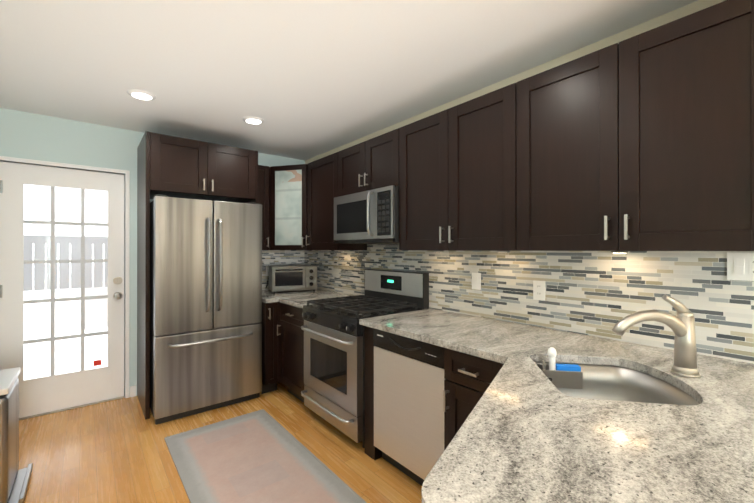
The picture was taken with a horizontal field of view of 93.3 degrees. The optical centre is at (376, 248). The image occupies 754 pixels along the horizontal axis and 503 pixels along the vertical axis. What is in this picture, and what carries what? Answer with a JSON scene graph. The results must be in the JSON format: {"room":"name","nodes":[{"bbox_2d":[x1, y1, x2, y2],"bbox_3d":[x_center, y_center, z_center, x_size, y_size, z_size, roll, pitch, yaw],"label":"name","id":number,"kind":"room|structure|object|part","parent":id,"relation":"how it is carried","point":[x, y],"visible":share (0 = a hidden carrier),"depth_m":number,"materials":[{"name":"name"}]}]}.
{"room":"kitchen","nodes":[
{"label":"kitchen","id":0,"kind":"room"},
{"bbox_2d":[0,108,304,396],"bbox_3d":[-2.039,0.137,3.652,3.045,2.500,0.140,0,0,-39],"label":"wall","id":1,"kind":"structure","parent":0,"point":[27,135],"depth_m":3.16,"materials":[{"name":"blue paint"}]},
{"bbox_2d":[0,161,123,417],"bbox_3d":[-2.663,0.339,3.051,0.813,2.066,0.128,0,0,-39],"label":"door","id":2,"kind":"structure","parent":1,"relation":"in","point":[54,392],"depth_m":3.02,"materials":[{"name":"white paint"}]},
{"bbox_2d":[0,156,129,419],"bbox_3d":[-2.687,0.328,3.088,0.881,2.117,0.116,0,0,-39],"label":"door frame","id":3,"kind":"structure","parent":1,"relation":"attached to","point":[126,173],"depth_m":3.30,"materials":[{"name":"white paint"}]},
{"bbox_2d":[258,165,268,249],"bbox_3d":[-1.342,-0.439,3.882,0.225,0.903,0.382,0,0,-39],"label":"upper cabinet","id":4,"kind":"object","parent":1,"relation":"attached to","point":[263,186],"visible":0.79,"depth_m":3.80,"materials":[{"name":"brown wood"}]},
{"bbox_2d":[262,250,301,289],"bbox_3d":[-1.233,0.243,4.208,0.810,0.460,0.013,0,0,-39],"label":"tile backsplash","id":5,"kind":"structure","parent":1,"relation":"attached to","point":[269,257],"depth_m":4.24,"materials":[{"name":"tile"}]},
{"bbox_2d":[18,383,421,502],"bbox_3d":[0.525,1.431,0.502,3.045,0.100,8.260,0,0,-39],"label":"floor","id":6,"kind":"structure","parent":0,"point":[115,451],"depth_m":2.41,"materials":[{"name":"brown wood"}]},
{"bbox_2d":[0,377,32,502],"bbox_3d":[-2.176,1.073,1.946,0.390,0.602,0.430,0,0,-39],"label":"trash can","id":7,"kind":"object","parent":6,"relation":"on","point":[9,434],"depth_m":1.94,"materials":[{"name":"silver metal"}]},
{"bbox_2d":[0,367,20,502],"bbox_3d":[-2.198,1.056,1.928,0.336,0.655,0.436,0,0,-39],"label":"lid","id":8,"kind":"object","parent":7,"relation":"attached to","point":[8,377],"visible":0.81,"depth_m":2.00,"materials":[{"name":"silver metal"}]},
{"bbox_3d":[-2.050,1.355,2.049,0.065,0.038,0.406,0,0,-39],"label":"trash can foot","id":9,"kind":"part","parent":7,"relation":"part of","materials":[{"name":"silver metal"}]},
{"bbox_2d":[137,131,257,419],"bbox_3d":[-1.704,0.214,3.410,0.928,2.345,0.654,0,0,-39],"label":"tall cabinet","id":10,"kind":"object","parent":6,"relation":"on","point":[173,166],"visible":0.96,"depth_m":3.11,"materials":[{"name":"brown wood"}]},
{"bbox_2d":[150,195,261,424],"bbox_3d":[-1.618,0.479,3.312,0.855,1.815,0.839,0,0,-39],"label":"refrigerator","id":11,"kind":"object","parent":6,"relation":"on","point":[191,380],"depth_m":2.99,"materials":[{"name":"silver metal"}]},
{"bbox_3d":[-1.377,0.259,3.016,0.679,1.049,0.074,0,0,-39],"label":"refrigerator handle","id":12,"kind":"part","parent":11,"relation":"part of","materials":[{"name":"silver metal"}]},
{"bbox_2d":[164,409,366,502],"bbox_3d":[-0.594,1.380,2.006,0.740,0.008,2.165,0,0,-39],"label":"rug","id":13,"kind":"object","parent":6,"relation":"on","point":[261,456],"visible":1,"depth_m":2.26,"materials":[{"name":"pink fabric"}]},
{"bbox_2d":[261,302,280,393],"bbox_3d":[-0.965,0.948,3.893,0.826,0.879,0.832,0,0,-39],"label":"base cabinet","id":14,"kind":"object","parent":6,"relation":"on","point":[270,349],"visible":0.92,"depth_m":3.39,"materials":[{"name":"brown wood"}]},
{"bbox_2d":[262,289,356,308],"bbox_3d":[-0.809,0.490,3.693,0.817,0.035,1.319,0,0,-39],"label":"countertop","id":15,"kind":"structure","parent":14,"relation":"on","point":[299,298],"depth_m":3.54,"materials":[{"name":"stone"}]},
{"bbox_2d":[269,265,316,292],"bbox_3d":[-0.939,0.330,3.989,0.489,0.285,0.348,0,0,-24],"label":"toaster oven","id":16,"kind":"object","parent":15,"relation":"on","point":[291,277],"visible":1,"depth_m":3.87,"materials":[{"name":"silver metal"}]},
{"bbox_2d":[277,303,304,402],"bbox_3d":[-0.515,0.947,3.417,0.730,0.879,0.526,0,0,-39],"label":"base cabinet","id":17,"kind":"object","parent":6,"relation":"on","point":[291,353],"visible":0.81,"depth_m":3.23,"materials":[{"name":"brown wood"}]},
{"bbox_2d":[301,269,428,447],"bbox_3d":[-0.130,0.788,2.887,0.775,1.195,0.770,0,0,-39],"label":"range","id":18,"kind":"object","parent":6,"relation":"on","point":[334,377],"depth_m":2.70,"materials":[{"name":"silver metal"}]},
{"bbox_3d":[-0.402,0.907,2.666,0.074,0.556,0.684,0,0,-39],"label":"kitchen range handle","id":19,"kind":"part","parent":18,"relation":"part of","materials":[{"name":"silver metal"}]},
{"bbox_2d":[365,326,445,485],"bbox_3d":[0.388,0.945,2.341,0.687,0.879,0.712,0,0,-39],"label":"dishwasher","id":20,"kind":"object","parent":6,"relation":"on","point":[404,411],"visible":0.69,"depth_m":2.10,"materials":[{"name":"silver metal"}]},
{"bbox_2d":[443,348,503,450],"bbox_3d":[0.707,0.944,1.915,0.730,0.879,0.338,0,0,-39],"label":"base cabinet","id":21,"kind":"object","parent":6,"relation":"on","point":[468,380],"visible":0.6,"depth_m":1.76,"materials":[{"name":"brown wood"}]},
{"bbox_3d":[0.970,0.942,0.851,1.667,0.879,1.638,0,0,-39],"label":"base cabinet","id":22,"kind":"object","parent":6,"relation":"on","visible":0},
{"bbox_2d":[359,308,753,502],"bbox_3d":[0.647,0.485,1.257,1.635,0.035,2.714,0,0,-39],"label":"countertop","id":23,"kind":"structure","parent":22,"relation":"on","point":[528,431],"depth_m":0.92,"materials":[{"name":"stone"}]},
{"bbox_2d":[535,362,698,404],"bbox_3d":[0.861,0.643,1.321,0.506,0.280,0.528,0,0,10],"label":"sink bowl","id":24,"kind":"object","parent":23,"relation":"attached to","point":[609,382],"visible":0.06,"depth_m":1.51,"materials":[{"name":"silver metal"}]},
{"bbox_2d":[537,347,582,388],"bbox_3d":[0.783,0.505,1.528,0.170,0.165,0.048,0,0,10],"label":"sink caddy","id":25,"kind":"object","parent":24,"relation":"in","point":[570,376],"visible":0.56,"depth_m":1.51,"materials":[{"name":"silver metal"}]},
{"bbox_2d":[612,295,700,377],"bbox_3d":[1.042,0.319,1.328,0.269,0.297,0.219,0,0,-39],"label":"faucet","id":26,"kind":"object","parent":23,"relation":"on","point":[681,324],"visible":1,"depth_m":1.31,"materials":[{"name":"silver metal"}]},
{"bbox_2d":[0,0,697,160],"bbox_3d":[0.525,-1.169,0.507,3.045,0.100,8.260,0,0,-39],"label":"ceiling","id":27,"kind":"structure","parent":0,"point":[304,80],"depth_m":2.08,"materials":[{"name":"paint"}]},
{"bbox_2d":[127,89,155,99],"bbox_3d":[-1.700,-1.109,2.574,0.176,0.012,0.176,0,0,-39],"label":"recessed light","id":28,"kind":"object","parent":27,"relation":"in","point":[140,94],"visible":1,"depth_m":2.55,"materials":[{"name":"white paint"}]},
{"bbox_2d":[243,116,263,123],"bbox_3d":[-1.068,-1.108,3.081,0.176,0.012,0.176,0,0,-39],"label":"recessed light","id":29,"kind":"object","parent":27,"relation":"in","point":[252,120],"visible":1,"depth_m":3.05,"materials":[{"name":"white paint"}]},
{"bbox_2d":[305,0,753,363],"bbox_3d":[1.703,0.133,1.374,0.120,2.500,8.120,0,0,-39],"label":"wall","id":30,"kind":"structure","parent":0,"point":[683,11],"depth_m":2.09,"materials":[{"name":"beige paint"}]},
{"bbox_2d":[269,164,307,249],"bbox_3d":[-0.917,-0.439,4.022,0.595,0.903,0.701,0,0,-39],"label":"upper cabinet","id":31,"kind":"object","parent":30,"relation":"attached to","point":[288,207],"visible":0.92,"depth_m":3.78,"materials":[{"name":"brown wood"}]},
{"bbox_2d":[306,152,366,249],"bbox_3d":[-0.420,-0.440,3.580,0.384,0.903,0.576,0,0,-39],"label":"upper cabinet","id":32,"kind":"object","parent":30,"relation":"attached to","point":[322,183],"visible":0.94,"depth_m":3.47,"materials":[{"name":"brown wood"}]},
{"bbox_2d":[338,128,398,196],"bbox_3d":[0.022,-0.679,3.037,0.384,0.426,0.818,0,0,-39],"label":"upper cabinet","id":33,"kind":"object","parent":30,"relation":"attached to","point":[371,164],"visible":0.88,"depth_m":2.89,"materials":[{"name":"brown wood"}]},
{"bbox_2d":[334,185,398,243],"bbox_3d":[-0.015,-0.258,3.009,0.446,0.413,0.800,0,0,-39],"label":"microwave","id":34,"kind":"object","parent":33,"relation":"attached to","point":[350,223],"depth_m":2.81,"materials":[{"name":"silver metal"}]},
{"bbox_3d":[-0.053,-0.276,2.755,0.066,0.359,0.022,0,0,-39],"label":"mounted microwave handle","id":35,"kind":"part","parent":34,"relation":"part of","materials":[{"name":"silver metal"}]},
{"bbox_2d":[367,243,398,249],"bbox_3d":[0.166,-0.020,3.153,0.013,0.061,0.818,0,0,-39],"label":"backsplash","id":36,"kind":"structure","parent":30,"relation":"attached to","point":[390,246],"depth_m":3.26,"materials":[{"name":"tile"}]},
{"bbox_2d":[399,83,517,250],"bbox_3d":[0.573,-0.442,2.360,0.384,0.903,0.918,0,0,-39],"label":"upper cabinet","id":37,"kind":"object","parent":30,"relation":"attached to","point":[457,177],"visible":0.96,"depth_m":2.18,"materials":[{"name":"brown wood"}]},
{"bbox_2d":[302,250,753,362],"bbox_3d":[0.345,0.241,2.933,0.013,0.460,3.983,0,0,-39],"label":"tile backsplash","id":38,"kind":"structure","parent":30,"relation":"attached to","point":[601,294],"depth_m":1.95,"materials":[{"name":"tile"}]},
{"bbox_2d":[472,273,480,289],"bbox_3d":[0.691,0.225,2.487,0.012,0.116,0.072,0,0,-39],"label":"outlet","id":39,"kind":"object","parent":38,"relation":"attached to","point":[476,281],"visible":1,"depth_m":2.48,"materials":[{"name":"white plastic"}]},
{"bbox_2d":[533,280,544,300],"bbox_3d":[0.975,0.249,2.141,0.008,0.116,0.072,0,0,-39],"label":"duplex electrical outlet","id":40,"kind":"object","parent":38,"relation":"attached to","point":[538,290],"visible":1,"depth_m":2.14,"materials":[{"name":"white plastic"}]},
{"bbox_2d":[727,253,753,280],"bbox_3d":[1.523,0.073,1.466,0.011,0.116,0.118,0,0,-39],"label":"double electrical outlet","id":41,"kind":"object","parent":38,"relation":"attached to","point":[740,266],"visible":1,"depth_m":1.48,"materials":[{"name":"white plastic"}]},
{"bbox_2d":[516,0,753,250],"bbox_3d":[1.163,-0.443,1.636,0.384,0.903,0.942,0,0,-39],"label":"upper cabinet","id":42,"kind":"object","parent":30,"relation":"attached to","point":[644,141],"visible":1,"depth_m":1.46,"materials":[{"name":"brown wood"}]},
{"bbox_2d":[611,251,627,253],"bbox_3d":[1.182,0.016,1.736,0.068,0.012,0.068,0,0,-39],"label":"puck light","id":43,"kind":"object","parent":42,"relation":"attached to","point":[619,252],"visible":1,"depth_m":1.71,"materials":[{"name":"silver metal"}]},
{"label":"outside","id":44,"kind":"structure","parent":0,"visible":0},
{"bbox_2d":[24,184,107,379],"bbox_3d":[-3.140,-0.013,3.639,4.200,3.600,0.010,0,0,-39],"label":"window","id":45,"kind":"structure","parent":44,"point":[65,305],"depth_m":3.61,"materials":[{"name":"glass"}]},
{"bbox_3d":[-0.565,0.130,-0.473,0.120,2.500,8.120,0,0,-39],"label":"wall","id":46,"kind":"structure","parent":0,"visible":0},
{"bbox_2d":[130,385,135,396],"bbox_3d":[-0.153,1.330,-0.063,1.040,0.100,8.000,0,0,-39],"label":"baseboard","id":47,"kind":"structure","parent":46,"relation":"attached to","point":[132,391],"depth_m":3.34,"materials":[{"name":"white paint"}]}
]}

